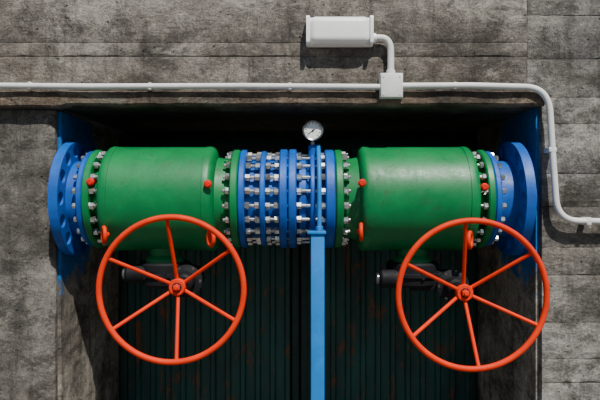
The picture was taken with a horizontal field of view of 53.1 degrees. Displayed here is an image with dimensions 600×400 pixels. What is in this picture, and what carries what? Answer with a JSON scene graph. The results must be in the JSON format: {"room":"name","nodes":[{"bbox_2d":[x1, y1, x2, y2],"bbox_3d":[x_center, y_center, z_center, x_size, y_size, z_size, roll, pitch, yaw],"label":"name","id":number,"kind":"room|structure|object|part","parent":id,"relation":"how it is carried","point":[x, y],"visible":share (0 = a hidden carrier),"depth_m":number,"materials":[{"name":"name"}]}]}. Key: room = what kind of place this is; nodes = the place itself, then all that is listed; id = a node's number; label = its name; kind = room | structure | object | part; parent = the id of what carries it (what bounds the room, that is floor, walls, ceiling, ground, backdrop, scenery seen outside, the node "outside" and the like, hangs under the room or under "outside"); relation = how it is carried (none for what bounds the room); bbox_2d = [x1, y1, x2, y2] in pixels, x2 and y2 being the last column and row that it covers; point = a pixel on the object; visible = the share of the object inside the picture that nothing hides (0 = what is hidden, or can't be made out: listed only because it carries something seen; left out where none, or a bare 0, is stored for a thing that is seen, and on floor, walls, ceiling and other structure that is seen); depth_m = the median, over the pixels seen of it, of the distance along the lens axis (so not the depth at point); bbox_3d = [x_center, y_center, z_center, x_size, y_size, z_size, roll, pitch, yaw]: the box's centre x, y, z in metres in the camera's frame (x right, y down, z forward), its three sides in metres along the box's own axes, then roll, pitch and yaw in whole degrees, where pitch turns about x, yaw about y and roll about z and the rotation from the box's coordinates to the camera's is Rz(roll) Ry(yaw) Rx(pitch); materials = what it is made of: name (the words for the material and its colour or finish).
{"room":"industrial pumping station","nodes":[
{"label":"industrial pumping station","id":0,"kind":"room"},
{"bbox_2d":[0,111,120,399],"bbox_3d":[-3.360,1.050,7.060,1.880,3.900,2.120,0,0,0],"label":"wall","id":1,"kind":"structure","parent":0,"point":[28,139],"depth_m":6.00,"materials":[{"name":"concrete"}]},
{"bbox_2d":[48,142,92,254],"bbox_3d":[-2.267,-0.015,6.270,0.303,1.180,1.180,0,0,0],"label":"flange","id":2,"kind":"object","parent":1,"relation":"attached to","point":[68,164],"visible":0.61,"depth_m":5.88,"materials":[{"name":"blue metal"}]},
{"bbox_2d":[81,146,240,296],"bbox_3d":[-1.360,0.200,6.240,1.500,1.520,1.150,0,0,0],"label":"valve","id":3,"kind":"object","parent":2,"relation":"attached to","point":[122,187],"visible":0.83,"depth_m":5.83,"materials":[{"name":"green metal"}]},
{"bbox_2d":[96,214,246,364],"bbox_3d":[-1.126,0.785,5.505,1.320,1.320,0.561,0,0,0],"label":"handwheel","id":4,"kind":"object","parent":3,"relation":"attached to","point":[177,287],"visible":1,"depth_m":5.24,"materials":[{"name":"orange metal"}]},
{"bbox_2d":[0,109,475,399],"bbox_3d":[0.000,0.900,8.200,8.400,4.300,0.160,0,0,0],"label":"wall","id":5,"kind":"structure","parent":0,"point":[125,135],"depth_m":8.12,"materials":[{"name":"concrete"}]},
{"bbox_2d":[65,106,532,130],"bbox_3d":[0.000,-1.000,7.060,4.840,0.140,2.100,0,0,0],"label":"ceiling","id":6,"kind":"structure","parent":0,"point":[180,118],"depth_m":6.85,"materials":[{"name":"concrete"}]},
{"bbox_2d":[0,0,599,399],"bbox_3d":[0.200,-0.334,7.021,8.400,6.770,2.157,0,0,0],"label":"wall","id":7,"kind":"structure","parent":0,"point":[42,41],"depth_m":5.95,"materials":[{"name":"concrete"}]},
{"bbox_2d":[0,91,544,109],"bbox_3d":[-0.900,-0.994,5.950,6.600,0.183,0.140,0,0,0],"label":"lintel","id":8,"kind":"object","parent":7,"relation":"attached to","point":[59,100],"visible":0.98,"depth_m":5.89,"materials":[{"name":"concrete"}]},
{"bbox_2d":[0,34,599,224],"bbox_3d":[0.000,-0.687,5.894,7.021,1.868,0.151,0,0,0],"label":"conduit","id":9,"kind":"object","parent":7,"relation":"attached to","point":[552,149],"visible":0.98,"depth_m":5.83,"materials":[{"name":"white metal"}]},
{"bbox_2d":[306,15,376,46],"bbox_3d":[0.403,-1.648,5.865,0.685,0.286,0.170,0,0,0],"label":"lamp","id":10,"kind":"object","parent":7,"relation":"attached to","point":[320,31],"visible":1,"depth_m":5.79,"materials":[{"name":"white plastic"}]},
{"bbox_2d":[379,69,402,98],"bbox_3d":[0.889,-1.132,5.865,0.224,0.282,0.130,0,0,0],"label":"junction box","id":11,"kind":"object","parent":7,"relation":"attached to","point":[391,83],"visible":1,"depth_m":5.80,"materials":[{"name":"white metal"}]},
{"bbox_2d":[476,108,538,399],"bbox_3d":[2.390,1.000,7.060,0.040,4.000,2.060,0,0,0],"label":"wall","id":12,"kind":"structure","parent":0,"point":[500,334],"depth_m":6.76,"materials":[{"name":"paint"}]},
{"bbox_2d":[485,142,536,254],"bbox_3d":[2.131,-0.015,6.270,0.473,1.180,1.180,0,0,0],"label":"flange","id":13,"kind":"object","parent":12,"relation":"attached to","point":[516,191],"visible":0.73,"depth_m":5.89,"materials":[{"name":"blue metal"}]},
{"bbox_2d":[334,146,495,301],"bbox_3d":[1.120,0.225,6.237,1.540,1.570,1.156,0,0,0],"label":"valve","id":14,"kind":"object","parent":13,"relation":"attached to","point":[388,198],"visible":0.89,"depth_m":5.83,"materials":[{"name":"green metal"}]},
{"bbox_2d":[395,218,549,371],"bbox_3d":[1.510,0.830,5.505,1.350,1.350,0.561,0,0,0],"label":"handwheel","id":15,"kind":"object","parent":14,"relation":"attached to","point":[464,292],"visible":1,"depth_m":5.24,"materials":[{"name":"orange metal"}]},
{"bbox_3d":[0.000,3.100,3.500,16.000,0.200,9.600,0,0,0],"label":"floor","id":16,"kind":"structure","parent":0,"visible":0},
{"bbox_2d":[307,144,325,399],"bbox_3d":[0.166,1.207,5.927,0.300,3.586,0.794,0,0,0],"label":"support post","id":17,"kind":"object","parent":16,"relation":"on","point":[317,236],"visible":0.98,"depth_m":5.62,"materials":[{"name":"blue metal"}]},
{"bbox_2d":[237,145,335,247],"bbox_3d":[-0.130,-0.030,6.270,0.950,1.060,1.030,0,0,0],"label":"joint","id":18,"kind":"object","parent":17,"relation":"attached to","point":[277,192],"visible":0.97,"depth_m":5.88,"materials":[{"name":"blue metal"}]},
{"bbox_2d":[302,120,322,144],"bbox_3d":[0.130,-0.682,6.081,0.210,0.245,0.113,0,0,0],"label":"pressure gauge","id":19,"kind":"object","parent":18,"relation":"on","point":[312,130],"visible":1,"depth_m":6.04},
{"bbox_3d":[0.166,1.647,5.680,0.300,2.706,0.300,0,0,0],"label":"post","id":20,"kind":"part","parent":17,"relation":"part of","materials":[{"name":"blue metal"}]},
{"bbox_3d":[-1.205,1.100,8.030,2.380,3.800,0.100,0,0,0],"label":"frame","id":21,"kind":"object","parent":16,"relation":"on","visible":0},
{"bbox_2d":[128,148,290,399],"bbox_3d":[-1.220,1.095,8.037,2.200,3.750,0.045,0,0,0],"label":"sheet","id":22,"kind":"object","parent":21,"relation":"attached to","point":[254,363],"visible":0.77,"depth_m":8.06,"materials":[{"name":"green metal"}]},
{"bbox_3d":[1.185,1.100,8.030,2.340,3.800,0.100,0,0,0],"label":"frame","id":23,"kind":"object","parent":16,"relation":"on","visible":0},
{"bbox_2d":[308,148,469,399],"bbox_3d":[1.190,1.095,8.037,2.200,3.750,0.045,0,0,0],"label":"sheet","id":24,"kind":"object","parent":23,"relation":"attached to","point":[369,354],"visible":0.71,"depth_m":8.06,"materials":[{"name":"green metal"}]}
]}

